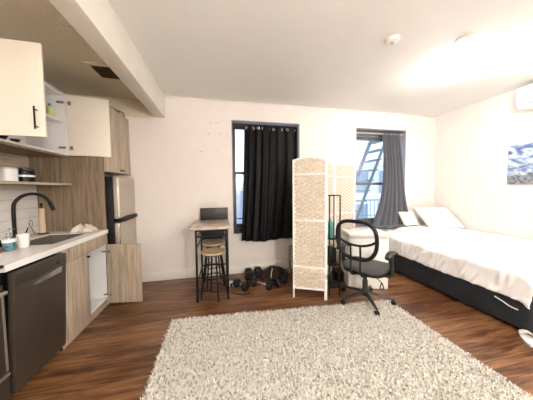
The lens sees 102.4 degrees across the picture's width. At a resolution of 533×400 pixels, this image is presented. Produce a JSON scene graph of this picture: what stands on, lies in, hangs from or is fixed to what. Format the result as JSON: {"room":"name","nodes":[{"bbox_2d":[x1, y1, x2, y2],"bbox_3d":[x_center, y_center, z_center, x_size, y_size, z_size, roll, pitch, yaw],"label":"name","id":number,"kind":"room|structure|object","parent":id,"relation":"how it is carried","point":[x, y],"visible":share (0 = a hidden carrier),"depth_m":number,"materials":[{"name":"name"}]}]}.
{"room":"studio apartment","nodes":[
{"label":"studio apartment","id":0,"kind":"room"},
{"bbox_2d":[21,81,65,220],"bbox_3d":[-2.180,-0.049,0.194,0.120,2.880,5.700,-1,3,-12],"label":"wall","id":1,"kind":"structure","parent":0,"point":[44,81],"depth_m":2.62,"materials":[{"name":"paint"}]},
{"bbox_2d":[0,185,38,239],"bbox_3d":[-2.292,0.168,1.050,0.010,0.523,2.798,-1,3,-12],"label":"backsplash","id":2,"kind":"structure","parent":1,"relation":"attached to","point":[26,207],"depth_m":2.19,"materials":[{"name":"white tile"}]},
{"bbox_2d":[0,38,110,156],"bbox_3d":[-2.102,-0.804,1.939,0.789,0.663,1.047,-1,3,-12],"label":"upper cabinet","id":3,"kind":"object","parent":1,"relation":"attached to","point":[25,96],"visible":0.98,"depth_m":1.56,"materials":[{"name":"white wood"}]},
{"bbox_2d":[10,138,20,142],"bbox_3d":[-2.127,-0.498,1.812,0.064,0.030,0.064,-1,3,-12],"label":"dish","id":4,"kind":"object","parent":3,"relation":"in","point":[11,139],"visible":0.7,"depth_m":1.80,"materials":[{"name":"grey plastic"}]},
{"bbox_2d":[0,141,71,185],"bbox_3d":[-2.293,-0.302,1.901,0.381,0.329,0.975,-1,3,-12],"label":"open shelf unit","id":5,"kind":"object","parent":3,"relation":"attached to","point":[51,168],"visible":0.95,"depth_m":2.30,"materials":[{"name":"brown wood"}]},
{"bbox_2d":[0,167,18,180],"bbox_3d":[-2.244,-0.221,1.862,0.118,0.126,0.118,-1,3,-12],"label":"canister","id":6,"kind":"object","parent":5,"relation":"on","point":[6,173],"visible":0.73,"depth_m":1.83,"materials":[{"name":"white ceramic"}]},
{"bbox_2d":[16,167,35,181],"bbox_3d":[-2.266,-0.232,2.010,0.134,0.134,0.134,-1,3,-12],"label":"jar","id":7,"kind":"object","parent":5,"relation":"on","point":[25,174],"visible":0.68,"depth_m":1.98,"materials":[{"name":"black paint"}]},
{"bbox_2d":[46,103,53,116],"bbox_3d":[-2.275,-0.935,2.246,0.060,0.150,0.059,-1,3,-12],"label":"bottle","id":8,"kind":"object","parent":3,"relation":"on","point":[49,110],"visible":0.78,"depth_m":2.23,"materials":[{"name":"yellow plastic"}]},
{"bbox_2d":[46,114,62,122],"bbox_3d":[-2.305,-0.831,1.873,0.350,0.018,0.903,-1,3,-12],"label":"shelf","id":9,"kind":"object","parent":3,"relation":"attached to","point":[49,119],"depth_m":2.27,"materials":[{"name":"white wood"}]},
{"bbox_2d":[0,0,137,98],"bbox_3d":[-1.597,-1.409,0.255,1.100,0.180,5.700,-1,3,-12],"label":"ceiling","id":10,"kind":"structure","parent":0,"point":[64,69],"depth_m":1.98,"materials":[{"name":"paint"}]},
{"bbox_2d":[53,24,89,45],"bbox_3d":[-1.581,-1.395,1.831,0.270,0.006,0.230,-1,3,-12],"label":"access hatch","id":11,"kind":"object","parent":10,"relation":"attached to","point":[69,32],"visible":0.56,"depth_m":1.80,"materials":[{"name":"paint"}]},
{"bbox_2d":[82,61,120,80],"bbox_3d":[-1.772,-1.416,2.372,0.275,0.013,0.350,-1,3,-12],"label":"ceiling vent","id":12,"kind":"object","parent":10,"relation":"in","point":[103,71],"visible":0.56,"depth_m":2.34,"materials":[{"name":"metal"}]},
{"bbox_2d":[104,97,435,273],"bbox_3d":[0.288,-0.252,3.788,6.460,2.880,0.300,-1,3,-12],"label":"wall","id":13,"kind":"structure","parent":0,"point":[173,179],"depth_m":3.37,"materials":[{"name":"paint"}]},
{"bbox_2d":[49,0,165,117],"bbox_3d":[-0.984,-1.252,0.394,0.150,0.320,5.700,-1,3,-12],"label":"ceiling beam","id":14,"kind":"structure","parent":13,"relation":"attached to","point":[96,21],"depth_m":1.70,"materials":[{"name":"paint"}]},
{"bbox_2d":[66,94,154,117],"bbox_3d":[-2.193,-1.328,3.043,1.100,0.248,0.012,-1,3,-12],"label":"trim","id":15,"kind":"structure","parent":13,"relation":"attached to","point":[129,107],"depth_m":3.08,"materials":[{"name":"paint"}]},
{"bbox_2d":[104,106,130,174],"bbox_3d":[-2.281,-0.739,2.755,0.779,0.794,0.561,-1,3,-12],"label":"upper cabinet","id":16,"kind":"object","parent":13,"relation":"attached to","point":[118,163],"visible":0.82,"depth_m":2.78,"materials":[{"name":"beige wood"}]},
{"bbox_2d":[142,261,292,281],"bbox_3d":[0.741,1.123,3.789,5.390,0.125,0.016,-1,3,-12],"label":"baseboard","id":17,"kind":"structure","parent":13,"relation":"attached to","point":[159,276],"depth_m":3.38,"materials":[{"name":"paint"}]},
{"bbox_2d":[231,120,299,236],"bbox_3d":[-0.017,-0.354,3.698,1.146,1.878,0.258,-1,3,-12],"label":"window","id":18,"kind":"structure","parent":13,"relation":"in","point":[237,228],"depth_m":3.62,"materials":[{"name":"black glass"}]},
{"bbox_2d":[232,125,297,129],"bbox_3d":[-0.009,-1.215,3.580,1.118,0.018,0.018,-1,3,-12],"label":"curtain rod","id":19,"kind":"object","parent":18,"relation":"attached to","point":[232,125],"visible":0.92,"depth_m":3.56,"materials":[{"name":"black paint"}]},
{"bbox_2d":[242,125,271,241],"bbox_3d":[-0.155,-0.278,3.502,0.546,1.903,0.238,-1,3,-12],"label":"curtain","id":20,"kind":"object","parent":19,"relation":"hanging from","point":[257,140],"visible":1,"depth_m":3.49,"materials":[{"name":"black fabric"}]},
{"bbox_2d":[270,126,297,239],"bbox_3d":[0.276,-0.286,3.627,0.563,1.907,0.181,-1,3,-12],"label":"curtain","id":21,"kind":"object","parent":19,"relation":"hanging from","point":[284,141],"visible":0.88,"depth_m":3.61,"materials":[{"name":"black fabric"}]},
{"bbox_2d":[165,96,436,116],"bbox_3d":[0.919,-1.586,3.699,4.970,0.018,0.014,-1,3,-12],"label":"trim","id":22,"kind":"structure","parent":13,"relation":"attached to","point":[165,96],"depth_m":3.59,"materials":[{"name":"paint"}]},
{"bbox_2d":[355,128,405,228],"bbox_3d":[2.129,-0.393,4.157,1.076,1.868,0.258,-1,3,-12],"label":"window","id":23,"kind":"structure","parent":13,"relation":"in","point":[359,136],"depth_m":4.13,"materials":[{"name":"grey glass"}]},
{"bbox_2d":[357,132,401,134],"bbox_3d":[2.137,-1.248,4.040,1.048,0.018,0.018,-1,3,-12],"label":"curtain rod","id":24,"kind":"object","parent":23,"relation":"attached to","point":[357,132],"visible":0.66,"depth_m":4.00,"materials":[{"name":"grey metal"}]},
{"bbox_2d":[372,133,417,228],"bbox_3d":[2.326,-0.374,3.952,0.884,1.783,0.379,-1,3,-12],"label":"curtain","id":25,"kind":"object","parent":24,"relation":"hanging from","point":[393,197],"visible":0.94,"depth_m":4.01,"materials":[{"name":"grey fabric"}]},
{"bbox_2d":[11,268,532,399],"bbox_3d":[0.914,1.372,1.020,6.460,0.100,6.120,-1,3,-12],"label":"floor","id":26,"kind":"structure","parent":0,"point":[113,357],"depth_m":2.10,"materials":[{"name":"brown wood"}]},
{"bbox_2d":[0,265,10,399],"bbox_3d":[-1.867,0.881,0.917,0.738,0.905,0.769,-1,3,-12],"label":"oven","id":27,"kind":"object","parent":26,"relation":"on","point":[5,392],"visible":1,"depth_m":1.33,"materials":[{"name":"black paint"}]},
{"bbox_2d":[0,252,65,393],"bbox_3d":[-1.993,0.889,1.542,0.713,0.867,0.470,-1,3,-12],"label":"dishwasher","id":28,"kind":"object","parent":26,"relation":"on","point":[35,300],"visible":0.92,"depth_m":1.52,"materials":[{"name":"black paint"}]},
{"bbox_2d":[37,100,109,303],"bbox_3d":[-2.258,0.062,2.498,0.667,2.429,0.023,-1,3,-12],"label":"panel","id":29,"kind":"object","parent":26,"relation":"on","point":[83,201],"visible":0.22,"depth_m":2.49,"materials":[{"name":"brown wood"}]},
{"bbox_2d":[55,234,142,350],"bbox_3d":[-1.972,0.854,2.186,1.065,0.873,0.768,-1,3,-12],"label":"base cabinet","id":30,"kind":"object","parent":26,"relation":"on","point":[88,290],"visible":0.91,"depth_m":2.54,"materials":[{"name":"beige wood"}]},
{"bbox_2d":[0,229,107,272],"bbox_3d":[-2.112,0.409,1.884,0.701,0.044,1.260,-1,3,-12],"label":"countertop","id":31,"kind":"structure","parent":30,"relation":"on","point":[16,258],"depth_m":1.71,"materials":[{"name":"white stone"}]},
{"bbox_2d":[1,238,16,250],"bbox_3d":[-2.015,0.308,1.675,0.077,0.175,0.077,-1,3,-12],"label":"jar","id":32,"kind":"object","parent":31,"relation":"on","point":[7,244],"visible":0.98,"depth_m":1.66,"materials":[{"name":"blue plastic"}]},
{"bbox_2d":[16,233,29,247],"bbox_3d":[-2.009,0.336,1.770,0.080,0.110,0.080,-1,3,-12],"label":"cup","id":33,"kind":"object","parent":31,"relation":"on","point":[23,240],"visible":1,"depth_m":1.75,"materials":[{"name":"white ceramic"}]},
{"bbox_2d":[11,192,55,241],"bbox_3d":[-2.266,0.151,2.082,0.090,0.452,0.316,1,3,31],"label":"faucet","id":34,"kind":"object","parent":31,"relation":"on","point":[13,205],"visible":0.83,"depth_m":1.97,"materials":[{"name":"black paint"}]},
{"bbox_2d":[29,220,51,236],"bbox_3d":[-2.380,0.286,2.248,0.034,0.175,0.182,1,3,21],"label":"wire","id":35,"kind":"object","parent":31,"relation":"on","point":[30,220],"visible":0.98,"depth_m":2.20,"materials":[{"name":"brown metal"}]},
{"bbox_2d":[37,203,48,233],"bbox_3d":[-2.431,0.200,2.318,0.100,0.335,0.100,-1,3,-12],"label":"paper towel holder","id":36,"kind":"object","parent":31,"relation":"on","point":[41,211],"visible":0.96,"depth_m":2.30,"materials":[{"name":"white paper"}]},
{"bbox_2d":[16,233,88,252],"bbox_3d":[-2.095,0.496,2.092,0.352,0.222,0.512,-1,3,-12],"label":"sink","id":37,"kind":"object","parent":31,"relation":"in","point":[51,239],"visible":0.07,"depth_m":2.30,"materials":[{"name":"metal"}]},
{"bbox_2d":[70,223,97,232],"bbox_3d":[-2.072,0.309,2.429,0.219,0.092,0.174,-1,3,-12],"label":"dish towel","id":38,"kind":"object","parent":31,"relation":"on","point":[80,228],"visible":1,"depth_m":2.38,"materials":[{"name":"fabric"}]},
{"bbox_2d":[105,176,136,243],"bbox_3d":[-2.225,0.483,2.832,0.777,1.554,0.531,-1,3,-12],"label":"refrigerator","id":39,"kind":"object","parent":26,"relation":"on","point":[121,214],"visible":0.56,"depth_m":2.68,"materials":[{"name":"silver metal"}]},
{"bbox_2d":[189,219,230,302],"bbox_3d":[-0.760,0.779,3.000,0.490,0.920,0.775,-1,3,-12],"label":"bar table","id":40,"kind":"object","parent":26,"relation":"on","point":[200,226],"visible":0.94,"depth_m":2.68,"materials":[{"name":"beige wood"}]},
{"bbox_2d":[202,231,224,239],"bbox_3d":[-0.789,0.488,3.180,0.326,0.146,0.209,-1,3,-12],"label":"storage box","id":41,"kind":"object","parent":40,"relation":"on","point":[210,233],"visible":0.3,"depth_m":3.08,"materials":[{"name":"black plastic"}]},
{"bbox_2d":[200,207,227,220],"bbox_3d":[-0.800,0.212,3.279,0.410,0.185,0.100,-1,3,-12],"label":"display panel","id":42,"kind":"object","parent":40,"relation":"on","point":[205,213],"visible":0.99,"depth_m":3.27,"materials":[{"name":"black plastic"}]},
{"bbox_2d":[200,247,226,301],"bbox_3d":[-0.676,0.949,2.767,0.312,0.600,0.312,0,3,16],"label":"bar stool","id":43,"kind":"object","parent":26,"relation":"on","point":[216,251],"visible":0.97,"depth_m":2.70,"materials":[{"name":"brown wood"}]},
{"bbox_2d":[202,240,224,288],"bbox_3d":[-0.768,0.922,3.125,0.312,0.621,0.312,-2,3,-24],"label":"bar stool","id":44,"kind":"object","parent":26,"relation":"on","point":[210,243],"visible":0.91,"depth_m":3.07,"materials":[{"name":"brown wood"}]},
{"bbox_2d":[232,278,249,290],"bbox_3d":[-0.356,1.181,2.990,0.250,0.107,0.124,2,4,41],"label":"dumbbell","id":45,"kind":"object","parent":26,"relation":"on","point":[236,283],"visible":1,"depth_m":2.97,"materials":[{"name":"rubber"}]},
{"bbox_2d":[244,268,253,279],"bbox_3d":[-0.277,1.157,3.360,0.136,0.118,0.231,-1,3,-7],"label":"dumbbell","id":46,"kind":"object","parent":26,"relation":"on","point":[248,272],"visible":0.98,"depth_m":3.25,"materials":[{"name":"rubber"}]},
{"bbox_2d":[254,266,262,278],"bbox_3d":[-0.129,1.153,3.412,0.136,0.118,0.231,-1,3,-7],"label":"dumbbell","id":47,"kind":"object","parent":26,"relation":"on","point":[258,273],"visible":0.98,"depth_m":3.31,"materials":[{"name":"rubber"}]},
{"bbox_2d":[250,277,272,290],"bbox_3d":[-0.075,1.176,3.005,0.310,0.111,0.128,1,3,26],"label":"dumbbell","id":48,"kind":"object","parent":26,"relation":"on","point":[253,282],"visible":1,"depth_m":2.98,"materials":[{"name":"rubber"}]},
{"bbox_2d":[259,265,289,280],"bbox_3d":[0.118,1.122,3.376,0.538,0.179,0.288,-1,3,-12],"label":"duffel bag","id":49,"kind":"object","parent":26,"relation":"on","point":[277,271],"visible":0.9,"depth_m":3.29,"materials":[{"name":"brown fabric"}]},
{"bbox_2d":[273,275,287,287],"bbox_3d":[0.201,1.168,3.079,0.132,0.114,0.216,2,4,38],"label":"dumbbell","id":50,"kind":"object","parent":26,"relation":"on","point":[283,279],"visible":1,"depth_m":3.02,"materials":[{"name":"rubber"}]},
{"bbox_2d":[288,245,292,273],"bbox_3d":[0.607,0.974,3.382,0.435,0.465,0.340,-1,3,-12],"label":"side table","id":51,"kind":"object","parent":26,"relation":"on","point":[289,246],"visible":0.23,"depth_m":3.47,"materials":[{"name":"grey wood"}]},
{"bbox_2d":[292,156,354,300],"bbox_3d":[0.952,0.332,3.040,1.392,1.775,0.350,-3,4,-43],"label":"folding screen","id":52,"kind":"object","parent":26,"relation":"on","point":[314,178],"visible":0.79,"depth_m":2.66,"materials":[{"name":"beige wicker"}]},
{"bbox_2d":[327,195,340,296],"bbox_3d":[0.860,0.582,2.826,0.149,1.300,0.234,-1,3,-2],"label":"metal rack","id":53,"kind":"object","parent":26,"relation":"on","point":[331,283],"visible":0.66,"depth_m":2.73,"materials":[{"name":"black metal"}]},
{"bbox_2d":[328,219,332,237],"bbox_3d":[0.830,0.363,2.771,0.064,0.236,0.063,-1,3,-12],"label":"spray can","id":54,"kind":"object","parent":53,"relation":"on","point":[331,221],"visible":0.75,"depth_m":2.75,"materials":[{"name":"teal metal"}]},
{"bbox_2d":[327,246,335,262],"bbox_3d":[0.856,0.719,2.830,0.090,0.200,0.120,-1,3,-2],"label":"tin","id":55,"kind":"object","parent":53,"relation":"on","point":[332,248],"visible":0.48,"depth_m":2.77,"materials":[{"name":"black metal"}]},
{"bbox_2d":[327,279,338,286],"bbox_3d":[0.865,1.102,2.852,0.145,0.006,0.230,-1,3,-2],"label":"shelf","id":56,"kind":"object","parent":53,"relation":"attached to","point":[333,283],"depth_m":2.81,"materials":[{"name":"black metal"}]},
{"bbox_2d":[140,299,532,399],"bbox_3d":[0.428,1.285,1.486,2.576,0.039,2.118,-1,3,-12],"label":"shag rug","id":57,"kind":"object","parent":26,"relation":"on","point":[336,352],"visible":0.96,"depth_m":1.69,"materials":[{"name":"beige carpet"}]},
{"bbox_2d":[336,219,397,315],"bbox_3d":[1.161,0.716,2.567,0.652,1.024,0.676,-1,3,-12],"label":"office chair","id":58,"kind":"object","parent":57,"relation":"on","point":[364,267],"visible":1,"depth_m":2.44,"materials":[{"name":"grey plastic"}]},
{"bbox_2d":[332,267,343,281],"bbox_3d":[1.163,1.132,3.274,0.268,0.150,0.208,-1,3,-12],"label":"box","id":59,"kind":"object","parent":26,"relation":"on","point":[336,269],"visible":0.36,"depth_m":3.18,"materials":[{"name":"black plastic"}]},
{"bbox_2d":[341,228,389,288],"bbox_3d":[1.402,0.822,3.098,0.546,0.777,0.376,0,3,3],"label":"storage bin","id":60,"kind":"object","parent":26,"relation":"on","point":[359,236],"visible":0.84,"depth_m":2.92,"materials":[{"name":"white plastic"}]},
{"bbox_2d":[380,225,532,331],"bbox_3d":[2.870,0.846,3.087,1.460,0.706,2.056,-1,3,-12],"label":"bed","id":61,"kind":"object","parent":26,"relation":"on","point":[491,273],"visible":0.94,"depth_m":2.50,"materials":[{"name":"fabric"}]},
{"bbox_2d":[398,211,419,225],"bbox_3d":[2.669,0.361,4.002,0.401,0.294,0.193,-2,3,-20],"label":"pillow","id":62,"kind":"object","parent":61,"relation":"on","point":[408,218],"visible":0.89,"depth_m":3.96,"materials":[{"name":"white fabric"}]},
{"bbox_2d":[414,207,464,227],"bbox_3d":[3.104,0.312,3.878,0.660,0.340,0.400,-1,3,-4],"label":"pillow","id":63,"kind":"object","parent":61,"relation":"on","point":[434,217],"visible":0.98,"depth_m":3.80,"materials":[{"name":"white fabric"}]},
{"bbox_2d":[517,329,532,347],"bbox_3d":[2.354,1.230,1.927,0.092,0.064,0.230,2,4,38],"label":"slipper","id":64,"kind":"object","parent":26,"relation":"on","point":[527,338],"visible":1,"depth_m":1.94,"materials":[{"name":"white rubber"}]},
{"bbox_2d":[108,0,532,115],"bbox_3d":[1.443,-1.505,0.904,5.120,0.112,5.700,-1,3,-12],"label":"ceiling","id":65,"kind":"structure","parent":0,"point":[334,54],"depth_m":2.16,"materials":[{"name":"paint"}]},
{"bbox_2d":[385,35,399,45],"bbox_3d":[1.185,-1.495,2.016,0.124,0.036,0.124,-1,3,-12],"label":"smoke detector","id":66,"kind":"object","parent":65,"relation":"attached to","point":[391,40],"visible":1,"depth_m":1.99,"materials":[{"name":"white plastic"}]},
{"bbox_2d":[433,89,532,239],"bbox_3d":[4.018,-0.175,1.522,0.120,2.880,5.700,-1,3,-12],"label":"wall","id":67,"kind":"structure","parent":0,"point":[472,142],"depth_m":3.47,"materials":[{"name":"paint"}]},
{"bbox_2d":[507,142,532,183],"bbox_3d":[3.656,-0.499,2.831,0.024,0.565,0.700,-1,3,-12],"label":"wall art","id":68,"kind":"object","parent":67,"relation":"attached to","point":[520,156],"visible":1,"depth_m":3.03},
{"bbox_2d":[516,84,532,110],"bbox_3d":[3.605,-1.366,2.549,0.208,0.285,0.830,-1,3,-12],"label":"air conditioner","id":69,"kind":"object","parent":67,"relation":"attached to","point":[524,96],"visible":1,"depth_m":2.86,"materials":[{"name":"white plastic"}]},
{"label":"outside","id":70,"kind":"structure","parent":0,"visible":0},
{"bbox_2d":[236,182,242,223],"bbox_3d":[-2.487,2.893,12.838,6.600,7.750,4.150,-1,3,-12],"label":"apartment building","id":71,"kind":"structure","parent":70,"point":[239,185],"depth_m":10.92,"materials":[{"name":"white concrete"}]},
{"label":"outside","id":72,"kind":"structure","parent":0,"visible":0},
{"bbox_2d":[356,162,382,217],"bbox_3d":[7.554,1.938,16.489,8.600,9.100,4.150,-1,3,-12],"label":"apartment building","id":73,"kind":"structure","parent":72,"point":[375,190],"depth_m":14.22,"materials":[{"name":"white concrete"}]},
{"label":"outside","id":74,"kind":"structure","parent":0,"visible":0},
{"bbox_2d":[356,141,382,218],"bbox_3d":[2.468,0.381,5.474,3.302,7.406,1.018,-1,3,-12],"label":"fire escape","id":75,"kind":"object","parent":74,"point":[369,143],"visible":0.12,"depth_m":5.00,"materials":[{"name":"paint"}]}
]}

